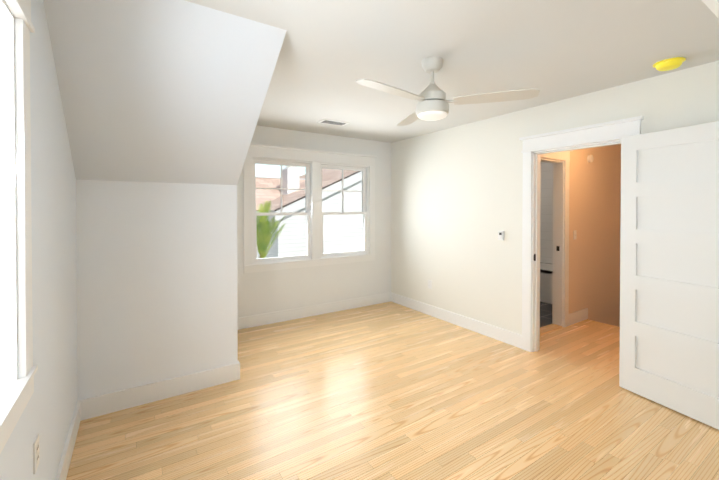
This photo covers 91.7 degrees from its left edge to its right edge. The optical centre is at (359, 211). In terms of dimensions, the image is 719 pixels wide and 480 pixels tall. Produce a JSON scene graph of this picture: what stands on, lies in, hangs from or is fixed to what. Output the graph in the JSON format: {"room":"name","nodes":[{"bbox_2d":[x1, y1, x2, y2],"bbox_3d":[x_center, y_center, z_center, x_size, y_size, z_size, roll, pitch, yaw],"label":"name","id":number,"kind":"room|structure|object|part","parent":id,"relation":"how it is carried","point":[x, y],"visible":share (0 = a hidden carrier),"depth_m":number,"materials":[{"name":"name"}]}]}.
{"room":"empty bedroom","nodes":[
{"label":"empty bedroom","id":0,"kind":"room"},
{"bbox_2d":[0,0,77,479],"bbox_3d":[-0.988,0.166,0.814,0.120,2.580,3.920,0,1,-33],"label":"wall","id":1,"kind":"structure","parent":0,"point":[48,413],"depth_m":1.60,"materials":[{"name":"paint"}]},
{"bbox_2d":[0,0,37,453],"bbox_3d":[-0.968,-0.072,0.815,0.182,1.459,1.005,0,1,-33],"label":"window","id":2,"kind":"structure","parent":1,"relation":"in","point":[15,400],"depth_m":1.15,"materials":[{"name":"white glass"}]},
{"bbox_3d":[-0.990,-0.034,0.801,0.128,1.220,0.785,0,1,-33],"label":"left window sash","id":3,"kind":"part","parent":2,"relation":"part of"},
{"bbox_2d":[33,434,38,473],"bbox_3d":[-1.266,0.951,1.368,0.008,0.115,0.070,0,1,-33],"label":"electrical outlet","id":4,"kind":"object","parent":1,"relation":"attached to","point":[35,454],"visible":0.98,"depth_m":1.36,"materials":[{"name":"white plastic"}]},
{"bbox_2d":[55,399,82,479],"bbox_3d":[-0.939,1.387,0.875,0.016,0.138,3.650,0,1,-33],"label":"baseboard","id":5,"kind":"structure","parent":1,"relation":"attached to","point":[63,468],"depth_m":2.02,"materials":[{"name":"white paint"}]},
{"bbox_2d":[76,180,237,399],"bbox_3d":[-1.524,0.558,2.735,1.070,1.757,0.120,0,1,-33],"label":"wall","id":6,"kind":"structure","parent":0,"point":[156,281],"depth_m":2.64,"materials":[{"name":"paint"}]},
{"bbox_2d":[83,361,238,419],"bbox_3d":[-1.482,1.368,2.689,1.020,0.138,0.016,0,1,-33],"label":"baseboard","id":7,"kind":"structure","parent":6,"relation":"attached to","point":[95,406],"depth_m":2.65,"materials":[{"name":"white paint"}]},
{"bbox_2d":[43,0,286,184],"bbox_3d":[-1.280,-0.633,2.237,1.190,1.006,1.340,0,1,-33],"label":"ceiling","id":8,"kind":"structure","parent":0,"point":[167,91],"depth_m":2.04,"materials":[{"name":"paint"}]},
{"bbox_2d":[237,125,390,317],"bbox_3d":[-0.645,0.126,4.792,2.890,2.580,0.120,0,1,-33],"label":"wall","id":9,"kind":"structure","parent":0,"point":[263,292],"depth_m":4.79,"materials":[{"name":"paint"}]},
{"bbox_2d":[243,143,376,272],"bbox_3d":[-0.614,-0.043,4.788,1.980,1.577,0.182,0,1,-33],"label":"window","id":10,"kind":"structure","parent":9,"relation":"in","point":[316,158],"depth_m":4.72,"materials":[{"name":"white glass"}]},
{"bbox_3d":[-0.621,-0.006,4.800,1.616,1.191,0.044,0,1,-33],"label":"glass","id":11,"kind":"part","parent":10,"relation":"part of","materials":[{"name":"clear glass"}]},
{"bbox_3d":[-0.628,-0.007,4.811,1.760,1.335,0.128,0,1,-33],"label":"far window sash","id":12,"kind":"part","parent":10,"relation":"part of","materials":[{"name":"white wood"}]},
{"bbox_2d":[237,292,390,329],"bbox_3d":[-0.608,1.348,4.747,2.650,0.138,0.016,0,1,-33],"label":"baseboard","id":13,"kind":"structure","parent":9,"relation":"attached to","point":[296,313],"depth_m":4.70,"materials":[{"name":"white paint"}]},
{"bbox_2d":[66,302,718,479],"bbox_3d":[0.907,1.496,2.803,5.450,0.120,5.170,0,1,-33],"label":"floor","id":14,"kind":"structure","parent":0,"point":[388,391],"depth_m":2.44,"materials":[{"name":"brown wood"}]},
{"bbox_2d":[185,0,718,142],"bbox_3d":[-0.064,-1.105,2.903,3.960,0.120,3.900,0,1,-33],"label":"ceiling","id":15,"kind":"structure","parent":0,"point":[331,52],"depth_m":2.27,"materials":[{"name":"paint"}]},
{"bbox_2d":[318,119,348,125],"bbox_3d":[-0.307,-1.053,4.141,0.340,0.010,0.170,0,1,-33],"label":"ceiling vent","id":16,"kind":"object","parent":15,"relation":"in","point":[333,122],"visible":0.98,"depth_m":4.12,"materials":[{"name":"white plastic"}]},
{"bbox_2d":[356,56,539,125],"bbox_3d":[0.386,-0.838,2.390,1.099,0.404,1.174,0,1,-33],"label":"fan","id":17,"kind":"object","parent":15,"relation":"hanging from","point":[432,105],"visible":1,"depth_m":2.33,"materials":[{"name":"white"}]},
{"bbox_3d":[0.199,-0.746,2.152,0.520,0.028,0.135,-1,1,-41],"label":"blade","id":18,"kind":"part","parent":17,"relation":"part of","materials":[{"name":"white"}]},
{"bbox_3d":[0.427,-0.753,2.815,0.135,0.028,0.520,0,1,-11],"label":"blade","id":19,"kind":"part","parent":17,"relation":"part of","materials":[{"name":"white"}]},
{"bbox_3d":[0.887,-0.748,2.286,0.520,0.028,0.135,0,1,19],"label":"blade","id":20,"kind":"part","parent":17,"relation":"part of","materials":[{"name":"white"}]},
{"bbox_2d":[653,57,685,70],"bbox_3d":[2.147,-1.014,2.420,0.172,0.052,0.172,0,1,-33],"label":"smoke detector","id":21,"kind":"object","parent":15,"relation":"attached to","point":[671,63],"visible":1,"depth_m":2.38,"materials":[{"name":"yellow plastic"}]},
{"bbox_2d":[540,301,551,327],"bbox_3d":[2.235,1.405,5.466,2.660,0.008,2.070,0,1,-33],"label":"floor","id":22,"kind":"structure","parent":0,"point":[545,314],"depth_m":4.76,"materials":[{"name":"grey tile"}]},
{"bbox_2d":[540,262,552,303],"bbox_3d":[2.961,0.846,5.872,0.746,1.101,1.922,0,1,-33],"label":"bathtub","id":23,"kind":"object","parent":22,"relation":"on","point":[546,276],"visible":0.04,"depth_m":5.37,"materials":[{"name":"white ceramic"}]},
{"bbox_2d":[540,162,552,263],"bbox_3d":[3.330,0.163,6.099,0.120,2.480,1.920,0,1,-33],"label":"tiled wall","id":24,"kind":"structure","parent":0,"point":[546,220],"depth_m":6.08,"materials":[{"name":"tile"}]},
{"bbox_2d":[391,61,718,334],"bbox_3d":[1.892,0.140,3.429,0.120,2.580,5.170,0,1,-33],"label":"wall","id":25,"kind":"structure","parent":0,"point":[456,199],"depth_m":4.02,"materials":[{"name":"paint"}]},
{"bbox_2d":[428,280,431,288],"bbox_3d":[0.959,0.997,4.757,0.008,0.115,0.070,0,1,-33],"label":"electrical outlet","id":26,"kind":"object","parent":25,"relation":"attached to","point":[429,284],"visible":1,"depth_m":4.74,"materials":[{"name":"white plastic"}]},
{"bbox_2d":[391,292,521,348],"bbox_3d":[1.104,1.350,4.531,0.016,0.138,2.165,0,1,-33],"label":"baseboard","id":27,"kind":"structure","parent":25,"relation":"attached to","point":[497,333],"depth_m":4.26,"materials":[{"name":"white paint"}]},
{"bbox_2d":[498,231,503,239],"bbox_3d":[1.550,0.266,3.823,0.026,0.104,0.068,0,1,-33],"label":"switch","id":28,"kind":"object","parent":25,"relation":"attached to","point":[500,235],"visible":0.98,"depth_m":3.81,"materials":[{"name":"white plastic"}]},
{"bbox_2d":[519,116,643,351],"bbox_3d":[2.007,0.339,3.226,0.190,2.185,1.030,0,1,-33],"label":"door frame","id":29,"kind":"structure","parent":25,"relation":"attached to","point":[535,147],"depth_m":3.53,"materials":[{"name":"white paint"}]},
{"bbox_2d":[619,121,718,429],"bbox_3d":[2.284,0.418,2.471,0.153,2.018,0.813,0,1,-23],"label":"door leaf","id":30,"kind":"structure","parent":25,"relation":"in","point":[669,292],"depth_m":2.51,"materials":[{"name":"white paint"}]},
{"bbox_2d":[547,144,620,326],"bbox_3d":[2.959,0.728,4.647,2.990,3.780,0.120,0,1,-33],"label":"wall","id":31,"kind":"structure","parent":0,"point":[595,223],"depth_m":4.74,"materials":[{"name":"paint"}]},
{"bbox_2d":[540,150,572,334],"bbox_3d":[2.180,0.331,4.108,0.940,2.185,0.172,0,1,-33],"label":"door frame","id":32,"kind":"structure","parent":31,"relation":"attached to","point":[560,301],"depth_m":4.29,"materials":[{"name":"white paint"}]},
{"bbox_2d":[573,230,576,239],"bbox_3d":[2.732,0.300,4.415,0.070,0.115,0.015,0,1,-33],"label":"light switch","id":33,"kind":"object","parent":31,"relation":"attached to","point":[574,234],"visible":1,"depth_m":4.41,"materials":[{"name":"white plastic"}]},
{"bbox_2d":[569,308,587,325],"bbox_3d":[2.795,1.350,4.466,0.510,0.138,0.016,0,1,-33],"label":"baseboard","id":34,"kind":"structure","parent":31,"relation":"attached to","point":[578,316],"depth_m":4.44,"materials":[{"name":"white paint"}]},
{"bbox_2d":[587,155,593,162],"bbox_3d":[3.041,-0.692,4.589,0.100,0.100,0.042,0,1,-33],"label":"door chime","id":35,"kind":"object","parent":31,"relation":"attached to","point":[590,158],"visible":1,"depth_m":4.57,"materials":[{"name":"white plastic"}]},
{"bbox_2d":[702,0,718,18],"bbox_3d":[1.363,-0.617,0.711,3.960,1.006,1.340,0,1,-33],"label":"ceiling","id":36,"kind":"structure","parent":0,"point":[712,6],"depth_m":1.72,"materials":[{"name":"paint"}]},
{"label":"outside","id":37,"kind":"structure","parent":0,"visible":0},
{"bbox_3d":[0.357,4.584,18.009,100.000,0.200,90.000,0,1,-33],"label":"ground","id":38,"kind":"structure","parent":37,"visible":0},
{"bbox_2d":[256,201,284,257],"bbox_3d":[-1.837,2.191,7.022,0.845,4.811,0.956,0,1,-33],"label":"palm tree","id":39,"kind":"object","parent":38,"relation":"on","point":[263,235],"depth_m":6.85,"materials":[{"name":"green plant"}]},
{"bbox_2d":[257,180,362,258],"bbox_3d":[-2.137,1.002,13.551,29.000,7.053,6.300,0,1,-33],"label":"siding","id":40,"kind":"object","parent":38,"relation":"on","point":[348,239],"depth_m":10.63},
{"bbox_2d":[255,168,356,209],"bbox_3d":[-2.204,-1.294,13.631,29.800,2.564,6.706,0,1,-33],"label":"shingles","id":41,"kind":"object","parent":40,"relation":"on","point":[286,200],"depth_m":12.07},
{"bbox_2d":[255,166,361,221],"bbox_3d":[-1.478,-1.138,12.515,29.800,2.792,4.080,0,1,-33],"label":"fascia","id":42,"kind":"object","parent":40,"relation":"attached to","point":[294,172],"depth_m":10.96,"materials":[{"name":"white wood"}]},
{"bbox_2d":[256,171,359,210],"bbox_3d":[-0.767,-1.288,11.419,29.800,2.556,1.490,0,1,-33],"label":"drip edge of the house","id":43,"kind":"object","parent":42,"relation":"attached to","point":[322,188],"depth_m":10.38,"materials":[{"name":"brown"}]}
]}

